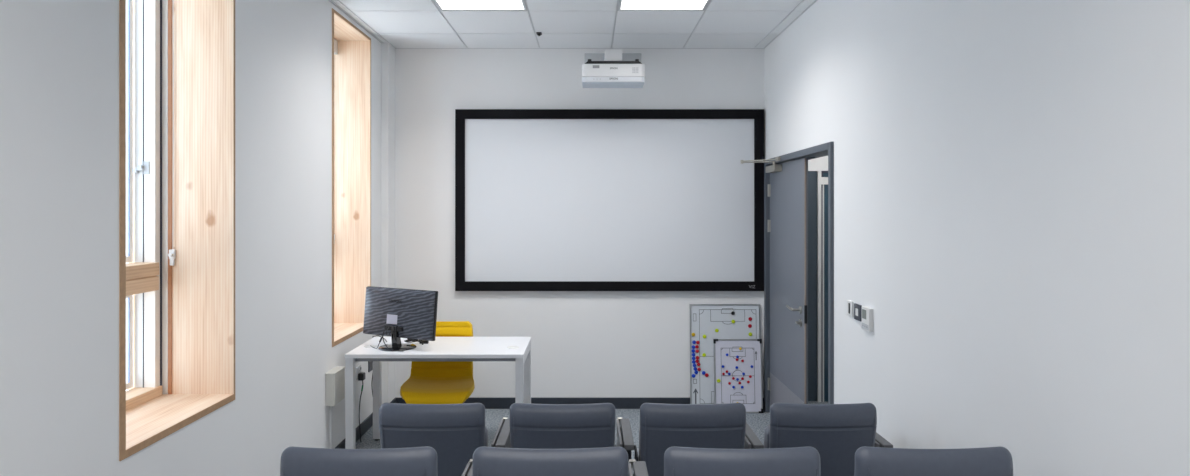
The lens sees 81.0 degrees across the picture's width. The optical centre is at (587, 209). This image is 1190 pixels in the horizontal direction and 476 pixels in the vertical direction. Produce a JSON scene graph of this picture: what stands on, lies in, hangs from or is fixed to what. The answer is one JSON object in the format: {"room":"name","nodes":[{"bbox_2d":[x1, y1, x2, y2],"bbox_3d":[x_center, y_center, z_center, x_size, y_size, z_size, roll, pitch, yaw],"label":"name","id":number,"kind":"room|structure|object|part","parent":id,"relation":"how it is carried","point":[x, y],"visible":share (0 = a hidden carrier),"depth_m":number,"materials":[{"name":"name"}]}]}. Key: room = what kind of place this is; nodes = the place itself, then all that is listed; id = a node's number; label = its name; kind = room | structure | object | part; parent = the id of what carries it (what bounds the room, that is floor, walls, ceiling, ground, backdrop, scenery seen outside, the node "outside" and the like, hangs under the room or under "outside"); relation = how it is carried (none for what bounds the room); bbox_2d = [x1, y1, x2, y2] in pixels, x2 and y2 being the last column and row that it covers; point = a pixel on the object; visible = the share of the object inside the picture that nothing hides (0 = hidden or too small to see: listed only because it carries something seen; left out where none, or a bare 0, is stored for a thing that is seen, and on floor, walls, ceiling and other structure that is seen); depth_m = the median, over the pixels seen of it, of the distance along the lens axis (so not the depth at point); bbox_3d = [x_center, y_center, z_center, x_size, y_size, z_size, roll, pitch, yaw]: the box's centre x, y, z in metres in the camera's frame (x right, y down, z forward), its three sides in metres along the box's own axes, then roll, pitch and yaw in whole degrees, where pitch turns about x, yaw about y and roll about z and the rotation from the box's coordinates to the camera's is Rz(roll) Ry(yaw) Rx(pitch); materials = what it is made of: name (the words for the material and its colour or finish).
{"room":"lecture hall","nodes":[
{"label":"lecture hall","id":0,"kind":"room"},
{"bbox_2d":[0,0,380,475],"bbox_3d":[-1.920,0.060,1.765,0.500,3.400,8.330,0,0,0],"label":"wall","id":1,"kind":"structure","parent":0,"point":[59,59],"depth_m":2.46,"materials":[{"name":"paint"}]},
{"bbox_2d":[119,0,234,460],"bbox_3d":[-1.913,-0.210,2.887,0.494,2.211,0.810,0,0,0],"label":"window","id":2,"kind":"structure","parent":1,"relation":"in","point":[177,57],"depth_m":3.27,"materials":[{"name":"brown wood"}]},
{"bbox_3d":[-2.120,-0.486,2.894,0.040,1.455,0.650,0,0,0],"label":"sash","id":3,"kind":"part","parent":2,"relation":"part of","materials":[{"name":"brown wood"}]},
{"bbox_3d":[-2.120,0.596,2.894,0.040,0.449,0.650,0,0,0],"label":"sash","id":4,"kind":"part","parent":2,"relation":"part of","materials":[{"name":"brown wood"}]},
{"bbox_3d":[-2.042,0.843,2.913,0.107,0.045,0.691,0,0,0],"label":"frame rail","id":5,"kind":"part","parent":2,"relation":"part of","materials":[{"name":"beige wood"}]},
{"bbox_3d":[-1.944,-0.502,3.267,0.005,1.384,0.003,0,0,-45],"label":"blind cord","id":6,"kind":"part","parent":2,"relation":"part of","materials":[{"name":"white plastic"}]},
{"bbox_3d":[-1.909,0.880,2.894,0.483,0.030,0.764,0,0,0],"label":"sill","id":7,"kind":"part","parent":2,"relation":"part of","materials":[{"name":"beige wood"}]},
{"bbox_2d":[330,406,334,448],"bbox_3d":[-1.663,1.408,4.530,0.014,0.320,0.060,0,0,0],"label":"conduit","id":8,"kind":"object","parent":1,"relation":"attached to","point":[332,408],"visible":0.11,"depth_m":4.52,"materials":[{"name":"paint"}]},
{"bbox_2d":[325,366,344,405],"bbox_3d":[-1.639,1.143,4.525,0.062,0.210,0.200,0,0,0],"label":"wall box","id":9,"kind":"object","parent":1,"relation":"attached to","point":[334,378],"visible":0.9,"depth_m":4.45,"materials":[{"name":"beige plastic"}]},
{"bbox_3d":[-1.639,1.042,4.525,0.062,0.007,0.200,0,0,0],"label":"box lid","id":10,"kind":"part","parent":9,"relation":"part of","materials":[{"name":"beige plastic"}]},
{"bbox_2d":[332,8,370,346],"bbox_3d":[-1.913,-0.210,4.947,0.494,2.211,0.810,0,0,0],"label":"window","id":11,"kind":"structure","parent":1,"relation":"in","point":[351,47],"depth_m":5.34,"materials":[{"name":"brown wood"}]},
{"bbox_3d":[-1.909,0.880,4.954,0.483,0.030,0.764,0,0,0],"label":"sill","id":12,"kind":"part","parent":11,"relation":"part of","materials":[{"name":"beige wood"}]},
{"bbox_2d":[356,365,360,379],"bbox_3d":[-1.663,1.180,5.060,0.013,0.086,0.086,0,0,0],"label":"wall socket","id":13,"kind":"object","parent":1,"relation":"attached to","point":[358,369],"visible":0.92,"depth_m":5.03,"materials":[{"name":"grey plastic"}]},
{"bbox_2d":[358,372,364,441],"bbox_3d":[-1.638,1.418,5.022,0.044,0.473,0.112,0,0,0],"label":"plug","id":14,"kind":"object","parent":1,"relation":"attached to","point":[361,376],"visible":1,"depth_m":5.03,"materials":[{"name":"black plastic"}]},
{"bbox_2d":[335,398,395,448],"bbox_3d":[-1.635,1.614,4.135,0.070,0.092,3.366,0,0,0],"label":"baseboard","id":15,"kind":"structure","parent":1,"relation":"attached to","point":[367,423],"depth_m":5.15,"materials":[{"name":"paint"}]},
{"bbox_2d":[368,361,372,371],"bbox_3d":[-1.663,1.190,5.335,0.013,0.086,0.086,0,0,0],"label":"wall socket","id":16,"kind":"object","parent":1,"relation":"attached to","point":[370,363],"visible":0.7,"depth_m":5.32,"materials":[{"name":"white plastic"}]},
{"bbox_2d":[381,43,394,403],"bbox_3d":[-1.641,0.155,5.730,0.058,3.010,0.200,0,0,0],"label":"pillar boxing","id":17,"kind":"structure","parent":0,"point":[387,51],"depth_m":5.63,"materials":[{"name":"paint"}]},
{"bbox_2d":[332,0,814,47],"bbox_3d":[-0.098,-1.551,1.765,3.545,0.400,8.330,0,0,0],"label":"ceiling","id":18,"kind":"structure","parent":0,"point":[403,23],"depth_m":5.08,"materials":[{"name":"tile"}]},
{"bbox_2d":[328,0,816,48],"bbox_3d":[-0.098,-1.369,1.765,3.145,0.044,8.130,0,0,0],"label":"grid","id":19,"kind":"object","parent":18,"relation":"attached to","point":[331,1],"visible":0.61,"depth_m":5.46,"materials":[{"name":"metal"}]},
{"bbox_2d":[433,0,526,10],"bbox_3d":[-0.705,-1.375,4.430,0.588,0.051,0.588,0,0,0],"label":"ceiling light","id":20,"kind":"object","parent":19,"relation":"attached to","point":[443,5],"visible":0.86,"depth_m":4.62,"materials":[{"name":"grey plastic"}]},
{"bbox_2d":[618,0,709,10],"bbox_3d":[0.495,-1.375,4.430,0.588,0.051,0.588,0,0,0],"label":"ceiling light","id":21,"kind":"object","parent":19,"relation":"attached to","point":[624,5],"visible":0.86,"depth_m":4.62,"materials":[{"name":"grey plastic"}]},
{"bbox_2d":[395,49,763,397],"bbox_3d":[-0.147,0.060,5.905,3.645,3.400,0.150,0,0,0],"label":"wall","id":22,"kind":"structure","parent":0,"point":[585,344],"depth_m":5.83,"materials":[{"name":"paint"}]},
{"bbox_2d":[396,398,763,408],"bbox_3d":[-0.069,1.614,5.824,3.087,0.092,0.012,0,0,0],"label":"baseboard","id":23,"kind":"structure","parent":22,"relation":"attached to","point":[489,403],"depth_m":5.82,"materials":[{"name":"paint"}]},
{"bbox_2d":[455,109,763,290],"bbox_3d":[0.180,-0.082,5.806,2.564,1.509,0.045,0,0,0],"label":"projection screen","id":24,"kind":"object","parent":22,"relation":"attached to","point":[546,199],"visible":1,"depth_m":5.80,"materials":[{"name":"white fabric"}]},
{"bbox_2d":[582,50,644,87],"bbox_3d":[0.200,-1.129,5.538,0.491,0.353,0.582,0,0,0],"label":"projector","id":25,"kind":"object","parent":22,"relation":"attached to","point":[611,68],"visible":1,"depth_m":5.26,"materials":[{"name":"grey plastic"}]},
{"bbox_3d":[0.207,-1.250,5.814,0.475,0.110,0.029,0,0,0],"label":"wall plate","id":26,"kind":"part","parent":25,"relation":"part of","materials":[{"name":"grey plastic"}]},
{"bbox_3d":[0.196,-1.175,5.570,0.132,0.101,0.480,0,0,0],"label":"support arm","id":27,"kind":"part","parent":25,"relation":"part of"},
{"bbox_3d":[0.192,-1.121,5.361,0.446,0.041,0.198,0,0,0],"label":"mounting plate","id":28,"kind":"part","parent":25,"relation":"part of","materials":[{"name":"black plastic"}]},
{"bbox_3d":[0.192,-0.960,5.359,0.464,0.015,0.193,0,0,0],"label":"panel","id":29,"kind":"part","parent":25,"relation":"part of","materials":[{"name":"white plastic"}]},
{"bbox_2d":[356,401,827,473],"bbox_3d":[0.440,1.710,3.650,4.220,0.100,11.900,0,0,0],"label":"floor","id":30,"kind":"structure","parent":0,"point":[757,422],"depth_m":5.39,"materials":[{"name":"carpet"}]},
{"bbox_2d":[400,321,474,403],"bbox_3d":[-1.054,1.237,4.840,0.562,0.844,0.591,0,0,0],"label":"chair","id":31,"kind":"object","parent":30,"relation":"on","point":[429,382],"visible":0.65,"depth_m":4.97,"materials":[{"name":"yellow plastic"}]},
{"bbox_2d":[345,337,530,448],"bbox_3d":[-0.981,1.263,4.753,1.139,0.793,0.625,0,0,0],"label":"desk","id":32,"kind":"object","parent":30,"relation":"on","point":[517,349],"depth_m":4.53,"materials":[{"name":"laminate"}]},
{"bbox_3d":[-1.523,1.296,4.469,0.050,0.703,0.050,0,0,0],"label":"leg","id":33,"kind":"part","parent":32,"relation":"part of","materials":[{"name":"paint"}]},
{"bbox_3d":[-1.523,1.296,5.036,0.050,0.703,0.050,0,0,0],"label":"leg","id":34,"kind":"part","parent":32,"relation":"part of","materials":[{"name":"paint"}]},
{"bbox_2d":[371,335,386,395],"bbox_3d":[-1.485,1.282,4.990,0.040,0.741,0.327,0,0,-37],"label":"cable","id":35,"kind":"object","parent":32,"relation":"hanging from","point":[375,335],"visible":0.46,"depth_m":5.08,"materials":[{"name":"plastic"}]},
{"bbox_2d":[363,286,437,350],"bbox_3d":[-1.272,0.723,4.655,0.583,0.394,0.248,0,0,24],"label":"monitor","id":36,"kind":"object","parent":32,"relation":"on","point":[409,313],"visible":1,"depth_m":4.63,"materials":[{"name":"black plastic"}]},
{"bbox_2d":[382,327,398,350],"bbox_3d":[-1.277,0.845,4.555,0.160,0.150,0.043,0,0,31],"label":"cable","id":37,"kind":"object","parent":36,"relation":"hanging from","point":[388,327],"visible":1,"depth_m":4.58,"materials":[{"name":"black plastic"}]},
{"bbox_3d":[-1.178,0.893,4.770,0.156,0.053,0.099,0,0,0],"label":"cable coil","id":38,"kind":"part","parent":32,"relation":"part of","materials":[{"name":"black plastic"}]},
{"bbox_3d":[-0.438,1.296,4.469,0.050,0.703,0.050,0,0,0],"label":"leg","id":39,"kind":"part","parent":32,"relation":"part of","materials":[{"name":"paint"}]},
{"bbox_3d":[-0.438,0.971,4.753,0.050,0.049,0.517,0,0,0],"label":"rail","id":40,"kind":"part","parent":32,"relation":"part of","materials":[{"name":"metal"}]},
{"bbox_3d":[-0.438,1.296,5.036,0.050,0.703,0.050,0,0,0],"label":"leg","id":41,"kind":"part","parent":32,"relation":"part of","materials":[{"name":"paint"}]},
{"bbox_2d":[379,403,510,475],"bbox_3d":[-0.631,1.241,3.151,0.580,0.838,0.472,0,0,0],"label":"seat","id":42,"kind":"object","parent":30,"relation":"on","point":[455,431],"visible":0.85,"depth_m":2.94,"materials":[{"name":"fabric"}]},
{"bbox_2d":[485,427,487,446],"bbox_3d":[-0.664,1.128,3.073,0.444,0.360,0.134,0,0,0],"label":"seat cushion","id":43,"kind":"object","parent":42,"relation":"on","point":[486,431],"depth_m":3.04,"materials":[{"name":"fabric"}]},
{"bbox_3d":[-0.378,1.020,3.187,0.044,0.024,0.393,0,0,0],"label":"armrest","id":44,"kind":"part","parent":42,"relation":"part of","materials":[{"name":"grey plastic"}]},
{"bbox_2d":[509,403,634,460],"bbox_3d":[-0.076,1.241,3.151,0.580,0.838,0.472,0,0,0],"label":"seat","id":45,"kind":"object","parent":30,"relation":"on","point":[532,426],"visible":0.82,"depth_m":2.94,"materials":[{"name":"leather"}]},
{"bbox_3d":[-0.109,1.061,2.998,0.452,0.478,0.151,0,0,0],"label":"backrest","id":46,"kind":"part","parent":45,"relation":"part of","materials":[{"name":"leather"}]},
{"bbox_3d":[0.178,1.020,3.187,0.044,0.024,0.393,0,0,0],"label":"armrest","id":47,"kind":"part","parent":45,"relation":"part of","materials":[{"name":"grey plastic"}]},
{"bbox_2d":[634,403,763,475],"bbox_3d":[0.480,1.241,3.151,0.580,0.838,0.472,0,0,0],"label":"seat","id":48,"kind":"object","parent":30,"relation":"on","point":[662,426],"visible":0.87,"depth_m":2.94,"materials":[{"name":"leather"}]},
{"bbox_2d":[639,429,639,460],"bbox_3d":[0.447,1.128,3.073,0.444,0.360,0.134,0,0,0],"label":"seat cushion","id":49,"kind":"object","parent":48,"relation":"on","point":[639,429],"depth_m":3.04,"materials":[{"name":"fabric"}]},
{"bbox_3d":[0.733,1.020,3.187,0.044,0.024,0.393,0,0,0],"label":"armrest","id":50,"kind":"part","parent":48,"relation":"part of","materials":[{"name":"grey plastic"}]},
{"bbox_2d":[689,304,760,403],"bbox_3d":[1.141,1.222,5.790,0.588,0.877,0.062,0,0,0],"label":"board","id":51,"kind":"object","parent":30,"relation":"on","point":[704,318],"visible":0.56,"depth_m":5.80,"materials":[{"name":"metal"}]},
{"bbox_2d":[713,339,762,412],"bbox_3d":[1.233,1.362,5.724,0.396,0.597,0.066,0,0,0],"label":"board","id":52,"kind":"object","parent":30,"relation":"on","point":[750,396],"visible":0.87,"depth_m":5.72,"materials":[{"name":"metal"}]},
{"bbox_2d":[764,403,892,475],"bbox_3d":[1.035,1.241,3.151,0.580,0.838,0.472,0,0,0],"label":"seat","id":53,"kind":"object","parent":30,"relation":"on","point":[836,431],"visible":0.8,"depth_m":2.94,"materials":[{"name":"leather"}]},
{"bbox_2d":[764,425,769,448],"bbox_3d":[1.002,1.128,3.073,0.444,0.360,0.134,0,0,0],"label":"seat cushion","id":54,"kind":"object","parent":53,"relation":"on","point":[766,433],"depth_m":3.04,"materials":[{"name":"fabric"}]},
{"bbox_3d":[1.288,1.020,3.187,0.044,0.024,0.393,0,0,0],"label":"armrest","id":55,"kind":"part","parent":53,"relation":"part of","materials":[{"name":"grey plastic"}]},
{"bbox_2d":[808,156,827,170],"bbox_3d":[2.078,0.285,6.110,0.945,2.750,0.120,0,0,0],"label":"wall","id":56,"kind":"structure","parent":0,"point":[821,163],"depth_m":6.05,"materials":[{"name":"paint"}]},
{"bbox_2d":[808,171,827,401],"bbox_3d":[2.106,0.661,6.059,0.888,1.998,0.082,0,0,0],"label":"door","id":57,"kind":"structure","parent":56,"relation":"in","point":[817,180],"depth_m":6.04,"materials":[{"name":"grey paint"}]},
{"bbox_3d":[2.268,0.661,6.060,0.563,1.998,0.080,0,0,0],"label":"screen frame","id":58,"kind":"part","parent":57,"relation":"part of","materials":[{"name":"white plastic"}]},
{"bbox_3d":[2.283,0.661,6.054,0.534,1.998,0.072,0,0,0],"label":"glazing trim","id":59,"kind":"part","parent":57,"relation":"part of","materials":[{"name":"grey metal"}]},
{"bbox_2d":[764,0,1189,475],"bbox_3d":[1.540,0.060,3.650,0.130,3.400,12.100,0,0,0],"label":"wall","id":60,"kind":"structure","parent":0,"point":[1012,177],"depth_m":2.44,"materials":[{"name":"paint"}]},
{"bbox_2d":[740,142,833,411],"bbox_3d":[1.409,0.625,4.972,0.413,2.071,1.580,0,0,0],"label":"door","id":61,"kind":"structure","parent":60,"relation":"in","point":[785,176],"depth_m":5.17,"materials":[{"name":"grey paint"}]},
{"bbox_3d":[1.374,-0.373,5.430,0.352,0.057,0.154,0,0,45],"label":"closer arm","id":62,"kind":"part","parent":61,"relation":"part of","materials":[{"name":"silver metal"}]},
{"bbox_3d":[1.487,1.486,5.250,0.002,0.323,0.900,0,0,0],"label":"kick plate","id":63,"kind":"part","parent":61,"relation":"part of","materials":[{"name":"grey metal"}]},
{"bbox_3d":[1.453,0.698,4.924,0.070,0.052,0.164,0,0,0],"label":"handle","id":64,"kind":"part","parent":61,"relation":"part of","materials":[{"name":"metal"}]},
{"bbox_3d":[1.496,0.718,4.788,0.019,0.125,0.003,0,0,0],"label":"lock plate","id":65,"kind":"part","parent":61,"relation":"part of","materials":[{"name":"metal"}]},
{"bbox_2d":[847,300,853,316],"bbox_3d":[1.470,0.552,3.908,0.012,0.084,0.075,0,0,0],"label":"light switch","id":66,"kind":"object","parent":60,"relation":"attached to","point":[850,305],"visible":1,"depth_m":3.89,"materials":[{"name":"white plastic"}]},
{"bbox_2d":[854,303,861,320],"bbox_3d":[1.469,0.557,3.795,0.014,0.086,0.090,0,0,0],"label":"card reader","id":67,"kind":"object","parent":60,"relation":"attached to","point":[857,308],"visible":0.97,"depth_m":3.78,"materials":[{"name":"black plastic"}]},
{"bbox_2d":[862,306,872,331],"bbox_3d":[1.463,0.570,3.654,0.026,0.120,0.103,0,0,0],"label":"thermostat","id":68,"kind":"object","parent":60,"relation":"attached to","point":[867,312],"visible":1,"depth_m":3.62,"materials":[{"name":"white plastic"}]},
{"bbox_3d":[-0.097,1.590,0.075,3.145,0.140,4.750,0,0,0],"label":"step","id":69,"kind":"structure","parent":0,"visible":0},
{"bbox_2d":[280,446,472,475],"bbox_3d":[-0.631,1.106,2.203,0.580,0.838,0.472,0,0,0],"label":"seat","id":70,"kind":"object","parent":69,"relation":"on","point":[295,461],"visible":0.94,"depth_m":1.99,"materials":[{"name":"leather"}]},
{"bbox_3d":[-0.378,0.885,2.239,0.044,0.024,0.393,0,0,0],"label":"armrest","id":71,"kind":"part","parent":70,"relation":"part of","materials":[{"name":"grey metal"}]},
{"bbox_2d":[472,446,647,475],"bbox_3d":[-0.076,1.106,2.203,0.580,0.838,0.472,0,0,0],"label":"seat","id":72,"kind":"object","parent":69,"relation":"on","point":[487,461],"visible":1,"depth_m":1.99,"materials":[{"name":"leather"}]},
{"bbox_3d":[0.178,0.885,2.239,0.044,0.024,0.393,0,0,0],"label":"armrest","id":73,"kind":"part","parent":72,"relation":"part of","materials":[{"name":"grey plastic"}]},
{"bbox_2d":[664,446,820,475],"bbox_3d":[0.480,1.106,2.203,0.580,0.838,0.472,0,0,0],"label":"seat","id":74,"kind":"object","parent":69,"relation":"on","point":[678,461],"visible":1,"depth_m":1.99,"materials":[{"name":"leather"}]},
{"bbox_2d":[854,446,1012,475],"bbox_3d":[1.035,1.106,2.203,0.580,0.838,0.472,0,0,0],"label":"seat","id":75,"kind":"object","parent":69,"relation":"on","point":[869,461],"visible":1,"depth_m":1.99,"materials":[{"name":"leather"}]}
]}

